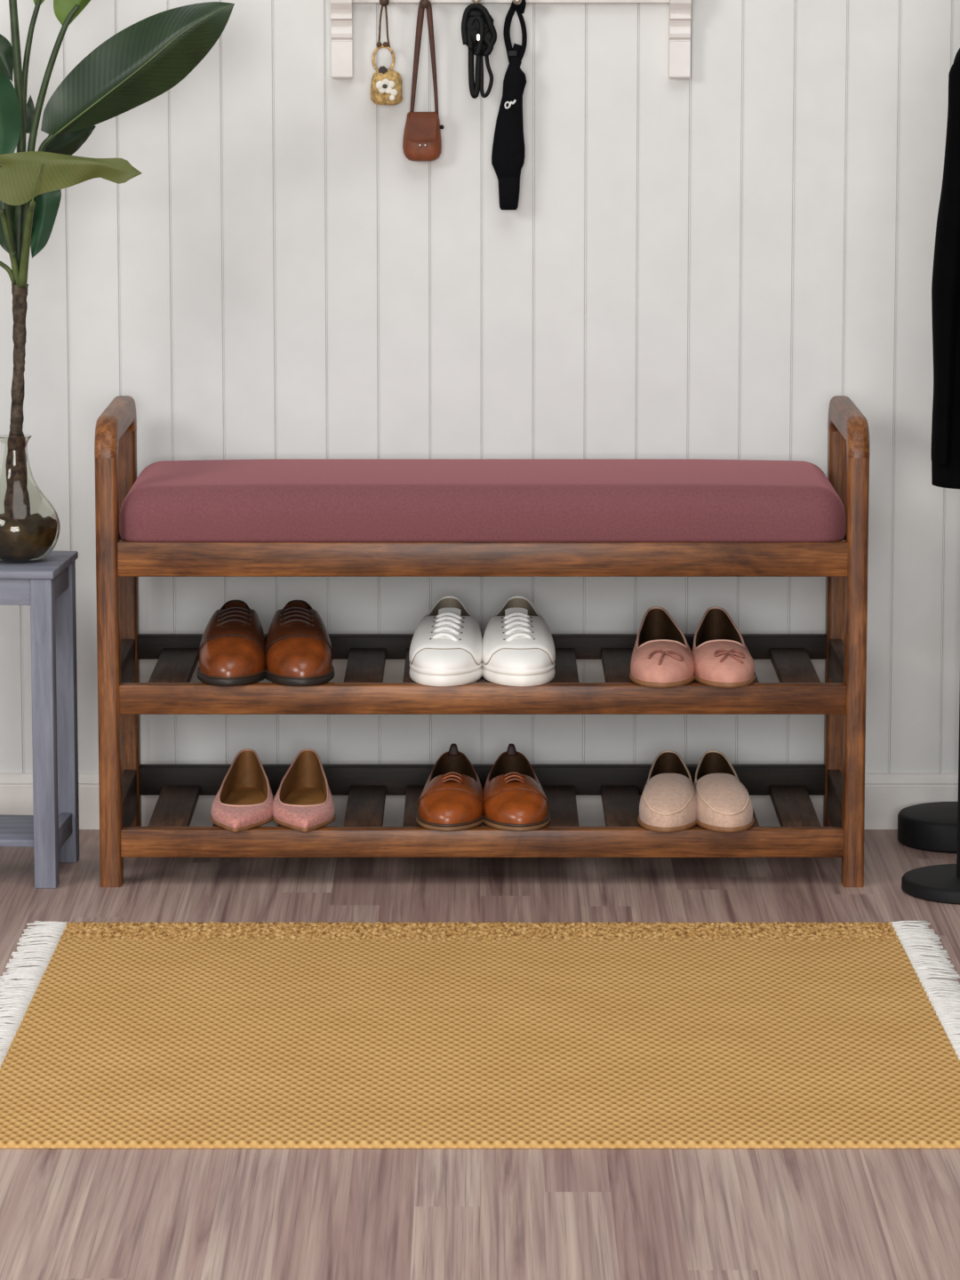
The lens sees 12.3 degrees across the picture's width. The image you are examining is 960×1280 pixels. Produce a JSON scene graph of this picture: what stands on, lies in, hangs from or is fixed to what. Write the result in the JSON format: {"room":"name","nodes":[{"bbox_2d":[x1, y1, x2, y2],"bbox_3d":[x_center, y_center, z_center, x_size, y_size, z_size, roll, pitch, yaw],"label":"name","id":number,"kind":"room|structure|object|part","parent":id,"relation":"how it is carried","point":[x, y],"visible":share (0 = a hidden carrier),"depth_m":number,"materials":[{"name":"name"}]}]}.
{"room":"entryway","nodes":[
{"label":"entryway","id":0,"kind":"room"},
{"bbox_2d":[0,0,959,772],"bbox_3d":[0.003,-0.990,5.396,4.476,2.520,0.003,0,9,0],"label":"wall","id":1,"kind":"structure","parent":0,"point":[696,267],"depth_m":5.49,"materials":[{"name":"white wood"}]},
{"bbox_2d":[0,772,958,829],"bbox_3d":[0.000,0.204,5.577,4.400,0.075,0.016,0,9,0],"label":"baseboard","id":2,"kind":"structure","parent":1,"relation":"attached to","point":[886,794],"depth_m":5.57,"materials":[{"name":"white paint"}]},
{"bbox_2d":[330,0,691,78],"bbox_3d":[0.038,-0.777,5.390,0.492,0.192,0.075,0,9,0],"label":"shelf","id":3,"kind":"object","parent":1,"relation":"attached to","point":[341,11],"visible":1,"depth_m":5.41,"materials":[{"name":"white paint"}]},
{"bbox_2d":[370,6,402,105],"bbox_3d":[-0.114,-0.715,5.411,0.039,0.127,0.036,0,9,0],"label":"pouch","id":4,"kind":"object","parent":3,"relation":"hanging from","point":[387,84],"visible":1,"depth_m":5.41,"materials":[{"name":"yellow fabric"}]},
{"bbox_3d":[-0.121,-0.749,5.403,0.004,0.055,0.014,-5,10,-30],"label":"cord","id":5,"kind":"part","parent":4,"relation":"part of","materials":[{"name":"brown leather"}]},
{"bbox_3d":[-0.117,-0.707,5.415,0.029,0.036,0.004,0,9,0],"label":"ring handle","id":6,"kind":"part","parent":4,"relation":"part of","materials":[{"name":"wicker"}]},
{"bbox_2d":[376,79,397,100],"bbox_3d":[-0.114,-0.669,5.404,0.026,0.027,0.004,0,9,0],"label":"flower","id":7,"kind":"object","parent":4,"relation":"on","point":[386,89],"depth_m":5.40,"materials":[{"name":"white fabric"}]},
{"bbox_3d":[-0.113,-0.748,5.404,0.003,0.058,0.013,4,10,24],"label":"cord","id":8,"kind":"part","parent":4,"relation":"part of","materials":[{"name":"brown leather"}]},
{"bbox_2d":[402,0,443,161],"bbox_3d":[-0.069,-0.683,5.421,0.050,0.196,0.032,0,9,0],"label":"shoulder bag","id":9,"kind":"object","parent":3,"relation":"hanging from","point":[421,140],"visible":1,"depth_m":5.42,"materials":[{"name":"leather"}]},
{"bbox_2d":[461,2,497,98],"bbox_3d":[-0.001,-0.720,5.405,0.045,0.123,0.028,0,9,0],"label":"leash","id":10,"kind":"object","parent":3,"relation":"hanging from","point":[478,31],"visible":1,"depth_m":5.39,"materials":[{"name":"black fabric"}]},
{"bbox_2d":[491,0,527,209],"bbox_3d":[0.036,-0.656,5.420,0.043,0.262,0.029,0,9,0],"label":"umbrella","id":11,"kind":"object","parent":3,"relation":"hanging from","point":[508,153],"visible":1,"depth_m":5.41,"materials":[{"name":"black fabric"}]},
{"bbox_2d":[0,829,959,1279],"bbox_3d":[0.000,0.606,3.210,4.400,0.001,4.909,0,9,0],"label":"floor","id":12,"kind":"structure","parent":0,"point":[66,1213],"depth_m":4.00,"materials":[{"name":"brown wood"}]},
{"bbox_2d":[0,550,79,888],"bbox_3d":[-0.669,0.091,5.292,0.360,0.377,0.181,1,9,4],"label":"side table","id":13,"kind":"object","parent":12,"relation":"on","point":[47,584],"visible":1,"depth_m":5.22,"materials":[{"name":"grey paint"}]},
{"bbox_2d":[0,814,33,847],"bbox_3d":[-0.673,0.226,5.314,0.326,0.009,0.151,1,9,4],"label":"shelf","id":14,"kind":"object","parent":13,"relation":"attached to","point":[15,830],"depth_m":5.28,"materials":[{"name":"grey paint"}]},
{"bbox_2d":[0,434,60,562],"bbox_3d":[-0.548,-0.167,5.243,0.105,0.147,0.105,0,9,0],"label":"glass vase","id":15,"kind":"object","parent":13,"relation":"on","point":[29,524],"visible":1,"depth_m":5.21,"materials":[{"name":"clear glass"}]},
{"bbox_3d":[-0.548,-0.123,5.250,0.098,0.052,0.098,0,9,0],"label":"soil","id":16,"kind":"object","parent":15,"relation":"in","visible":0},
{"bbox_2d":[0,0,234,437],"bbox_3d":[-0.436,-0.455,5.183,0.310,0.668,0.132,0,9,0],"label":"potted plant","id":17,"kind":"object","parent":16,"relation":"in","point":[145,60],"visible":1,"depth_m":5.15,"materials":[{"name":"green plant"}]},
{"bbox_3d":[-0.554,-0.429,5.197,0.030,0.035,0.008,-4,10,-25],"label":"stem","id":18,"kind":"part","parent":17,"relation":"part of","materials":[{"name":"green plant"}]},
{"bbox_3d":[-0.547,-0.457,5.181,0.022,0.093,0.032,0,9,0],"label":"stem","id":19,"kind":"part","parent":17,"relation":"part of","materials":[{"name":"green plant"}]},
{"bbox_3d":[-0.546,-0.482,5.170,0.020,0.143,0.048,0,9,0],"label":"stem","id":20,"kind":"part","parent":17,"relation":"part of","materials":[{"name":"green plant"}]},
{"bbox_3d":[-0.538,-0.588,5.177,0.019,0.353,0.012,0,9,0],"label":"stem","id":21,"kind":"part","parent":17,"relation":"part of","materials":[{"name":"green plant"}]},
{"bbox_3d":[-0.526,-0.460,5.165,0.011,0.105,0.062,-3,9,-20],"label":"stem","id":22,"kind":"part","parent":17,"relation":"part of","materials":[{"name":"green plant"}]},
{"bbox_3d":[-0.524,-0.592,5.186,0.041,0.357,0.009,-2,9,-11],"label":"stem","id":23,"kind":"part","parent":17,"relation":"part of","materials":[{"name":"green plant"}]},
{"bbox_3d":[-0.518,-0.504,5.192,0.049,0.175,0.010,1,9,9],"label":"stem","id":24,"kind":"part","parent":17,"relation":"part of","materials":[{"name":"green plant"}]},
{"bbox_3d":[-0.503,-0.575,5.173,0.082,0.328,0.016,0,9,0],"label":"stem","id":25,"kind":"part","parent":17,"relation":"part of","materials":[{"name":"green plant"}]},
{"bbox_3d":[-0.510,0.109,5.208,0.025,0.367,0.025,1,9,4],"label":"leg","id":26,"kind":"part","parent":13,"relation":"part of","materials":[{"name":"grey paint"}]},
{"bbox_3d":[-0.499,0.086,5.355,0.025,0.367,0.025,1,9,4],"label":"leg","id":27,"kind":"part","parent":13,"relation":"part of","materials":[{"name":"grey paint"}]},
{"bbox_2d":[0,920,959,1148],"bbox_3d":[0.003,0.391,4.564,1.049,0.008,0.960,0,9,0],"label":"rug","id":28,"kind":"object","parent":12,"relation":"on","point":[150,1035],"visible":1,"depth_m":4.47,"materials":[{"name":"yellow fabric"}]},
{"bbox_2d":[94,395,869,887],"bbox_3d":[0.002,-0.007,5.346,0.900,0.553,0.318,0,9,0],"label":"bench","id":29,"kind":"object","parent":12,"relation":"on","point":[270,517],"visible":0.91,"depth_m":5.20,"materials":[{"name":"brown wood"}]},
{"bbox_3d":[-0.435,0.037,5.209,0.025,0.508,0.034,0,9,0],"label":"leg","id":30,"kind":"part","parent":29,"relation":"part of","materials":[{"name":"brown wood"}]},
{"bbox_3d":[-0.435,-0.258,5.307,0.026,0.045,0.318,0,9,0],"label":"armrest","id":31,"kind":"part","parent":29,"relation":"part of","materials":[{"name":"brown wood"}]},
{"bbox_3d":[-0.434,-0.118,5.329,0.018,0.041,0.258,0,9,0],"label":"seat rail","id":32,"kind":"part","parent":29,"relation":"part of","materials":[{"name":"brown wood"}]},
{"bbox_3d":[-0.433,0.041,5.353,0.016,0.046,0.258,0,9,0],"label":"shelf rail","id":33,"kind":"part","parent":29,"relation":"part of","materials":[{"name":"brown wood"}]},
{"bbox_3d":[-0.433,0.206,5.379,0.016,0.053,0.258,0,9,0],"label":"shelf rail","id":34,"kind":"part","parent":29,"relation":"part of","materials":[{"name":"brown wood"}]},
{"bbox_3d":[-0.435,-0.006,5.490,0.025,0.508,0.034,0,9,0],"label":"leg","id":35,"kind":"part","parent":29,"relation":"part of","materials":[{"name":"brown wood"}]},
{"bbox_2d":[197,600,265,686],"bbox_3d":[-0.293,-0.002,5.311,0.085,0.074,0.262,0,9,-1],"label":"shoe","id":36,"kind":"object","parent":29,"relation":"on","point":[231,652],"visible":0.99,"depth_m":5.23,"materials":[{"name":"brown leather"}]},
{"bbox_3d":[-0.294,-0.009,5.339,0.081,0.058,0.202,0,9,-1],"label":"quarter panel","id":37,"kind":"part","parent":36,"relation":"part of","materials":[{"name":"brown leather"}]},
{"bbox_2d":[209,748,273,832],"bbox_3d":[-0.282,0.179,5.324,0.077,0.056,0.249,0,9,1],"label":"pointed-toe shoe","id":38,"kind":"object","parent":29,"relation":"on","point":[244,801],"visible":0.99,"depth_m":5.35,"materials":[{"name":"fabric"}]},
{"bbox_2d":[264,600,334,686],"bbox_3d":[-0.218,-0.002,5.310,0.085,0.074,0.262,-1,9,-4],"label":"shoe","id":39,"kind":"object","parent":29,"relation":"on","point":[299,652],"visible":0.99,"depth_m":5.23,"materials":[{"name":"brown leather"}]},
{"bbox_3d":[-0.220,-0.009,5.339,0.081,0.058,0.202,-1,9,-4],"label":"quarter panel","id":40,"kind":"part","parent":39,"relation":"part of","materials":[{"name":"brown leather"}]},
{"bbox_2d":[272,748,335,832],"bbox_3d":[-0.211,0.179,5.324,0.077,0.056,0.249,0,9,-1],"label":"pointed-toe shoe","id":41,"kind":"object","parent":29,"relation":"on","point":[303,801],"visible":1,"depth_m":5.35,"materials":[{"name":"fabric"}]},
{"bbox_2d":[408,595,482,686],"bbox_3d":[-0.038,-0.001,5.313,0.088,0.070,0.267,0,9,2],"label":"sneaker","id":42,"kind":"object","parent":29,"relation":"on","point":[446,647],"visible":1,"depth_m":5.23,"materials":[{"name":"white leather"}]},
{"bbox_3d":[-0.037,-0.011,5.326,0.088,0.050,0.238,0,9,2],"label":"quarter panel","id":43,"kind":"part","parent":42,"relation":"part of","materials":[{"name":"white leather"}]},
{"bbox_2d":[416,743,483,831],"bbox_3d":[-0.032,0.175,5.334,0.083,0.060,0.257,0,9,2],"label":"shoe","id":44,"kind":"object","parent":29,"relation":"on","point":[452,797],"visible":0.97,"depth_m":5.25,"materials":[{"name":"brown leather"}]},
{"bbox_3d":[-0.032,0.172,5.361,0.080,0.042,0.200,0,9,2],"label":"quarter panel","id":45,"kind":"part","parent":44,"relation":"part of","materials":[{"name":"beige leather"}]},
{"bbox_3d":[0.003,0.173,5.518,0.858,0.036,0.022,0,9,0],"label":"shelf rail","id":46,"kind":"part","parent":29,"relation":"part of","materials":[{"name":"black metal"}]},
{"bbox_3d":[0.003,0.238,5.238,0.858,0.034,0.022,0,9,0],"label":"shelf rail","id":47,"kind":"part","parent":29,"relation":"part of","materials":[{"name":"brown wood"}]},
{"bbox_3d":[0.003,0.008,5.492,0.858,0.029,0.022,0,9,0],"label":"shelf rail","id":48,"kind":"part","parent":29,"relation":"part of","materials":[{"name":"black metal"}]},
{"bbox_3d":[0.003,0.069,5.212,0.858,0.035,0.022,0,9,0],"label":"shelf rail","id":49,"kind":"part","parent":29,"relation":"part of","materials":[{"name":"brown wood"}]},
{"bbox_3d":[0.003,-0.095,5.186,0.858,0.041,0.022,0,9,0],"label":"seat rail","id":50,"kind":"part","parent":29,"relation":"part of","materials":[{"name":"brown wood"}]},
{"bbox_2d":[120,458,845,542],"bbox_3d":[0.003,-0.170,5.315,0.848,0.066,0.304,0,9,0],"label":"seat cushion","id":51,"kind":"object","parent":29,"relation":"on","point":[270,500],"depth_m":5.17,"materials":[{"name":"fabric"}]},
{"bbox_2d":[482,743,550,831],"bbox_3d":[0.040,0.175,5.334,0.083,0.060,0.257,0,9,-2],"label":"shoe","id":52,"kind":"object","parent":29,"relation":"on","point":[515,799],"visible":0.99,"depth_m":5.25,"materials":[{"name":"brown leather"}]},
{"bbox_3d":[0.039,0.172,5.361,0.080,0.042,0.200,0,9,-2],"label":"quarter panel","id":53,"kind":"part","parent":52,"relation":"part of","materials":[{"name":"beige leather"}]},
{"bbox_2d":[482,595,555,686],"bbox_3d":[0.044,-0.001,5.313,0.088,0.070,0.267,0,9,-1],"label":"sneaker","id":54,"kind":"object","parent":29,"relation":"on","point":[518,646],"visible":1,"depth_m":5.23,"materials":[{"name":"white leather"}]},
{"bbox_3d":[0.044,-0.011,5.326,0.088,0.050,0.238,0,9,-1],"label":"quarter panel","id":55,"kind":"part","parent":54,"relation":"part of","materials":[{"name":"white leather"}]},
{"bbox_2d":[629,606,695,687],"bbox_3d":[0.216,0.007,5.297,0.079,0.059,0.254,0,9,1],"label":"ballet flat","id":56,"kind":"object","parent":29,"relation":"on","point":[662,657],"visible":1,"depth_m":5.22,"materials":[{"name":"pink leather"}]},
{"bbox_2d":[637,750,696,832],"bbox_3d":[0.227,0.180,5.326,0.074,0.053,0.255,0,9,3],"label":"shoe","id":57,"kind":"object","parent":29,"relation":"on","point":[668,801],"visible":0.99,"depth_m":5.25,"materials":[{"name":"beige fabric"}]},
{"bbox_2d":[692,606,755,687],"bbox_3d":[0.286,0.007,5.297,0.075,0.059,0.254,0,9,-1],"label":"ballet flat","id":58,"kind":"object","parent":29,"relation":"on","point":[722,658],"visible":0.99,"depth_m":5.22,"materials":[{"name":"pink leather"}]},
{"bbox_2d":[693,750,754,832],"bbox_3d":[0.286,0.180,5.326,0.074,0.053,0.255,0,9,-2],"label":"shoe","id":59,"kind":"object","parent":29,"relation":"on","point":[724,804],"visible":0.99,"depth_m":5.24,"materials":[{"name":"beige fabric"}]},
{"bbox_3d":[0.438,0.206,5.379,0.016,0.053,0.258,0,9,0],"label":"shelf rail","id":60,"kind":"part","parent":29,"relation":"part of","materials":[{"name":"brown wood"}]},
{"bbox_3d":[0.440,-0.006,5.490,0.024,0.508,0.034,0,9,0],"label":"leg","id":61,"kind":"part","parent":29,"relation":"part of","materials":[{"name":"brown wood"}]},
{"bbox_3d":[0.438,0.041,5.353,0.016,0.046,0.258,0,9,0],"label":"shelf rail","id":62,"kind":"part","parent":29,"relation":"part of","materials":[{"name":"brown wood"}]},
{"bbox_3d":[0.440,-0.118,5.329,0.018,0.041,0.258,0,9,0],"label":"seat rail","id":63,"kind":"part","parent":29,"relation":"part of","materials":[{"name":"brown wood"}]},
{"bbox_3d":[0.440,-0.258,5.307,0.025,0.045,0.318,0,9,0],"label":"armrest","id":64,"kind":"part","parent":29,"relation":"part of","materials":[{"name":"brown wood"}]},
{"bbox_3d":[0.440,0.037,5.209,0.024,0.508,0.034,0,9,0],"label":"leg","id":65,"kind":"part","parent":29,"relation":"part of","materials":[{"name":"brown wood"}]},
{"bbox_2d":[897,801,957,853],"bbox_3d":[0.593,-0.346,5.405,0.152,1.205,0.152,0,9,0],"label":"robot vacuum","id":66,"kind":"object","parent":12,"relation":"on","point":[930,827],"visible":0.85,"depth_m":5.45,"materials":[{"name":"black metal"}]},
{"bbox_2d":[901,694,959,904],"bbox_3d":[0.578,-0.311,5.119,0.166,1.225,0.166,0,9,0],"label":"coat stand","id":67,"kind":"object","parent":12,"relation":"on","point":[940,884],"visible":1,"depth_m":5.19,"materials":[{"name":"black metal"}]},
{"bbox_2d":[930,48,959,488],"bbox_3d":[0.614,-0.483,4.999,0.216,0.620,0.133,0,9,0],"label":"coat","id":68,"kind":"object","parent":67,"relation":"hanging from","point":[945,452],"visible":1,"depth_m":4.96,"materials":[{"name":"black fabric"}]}
]}

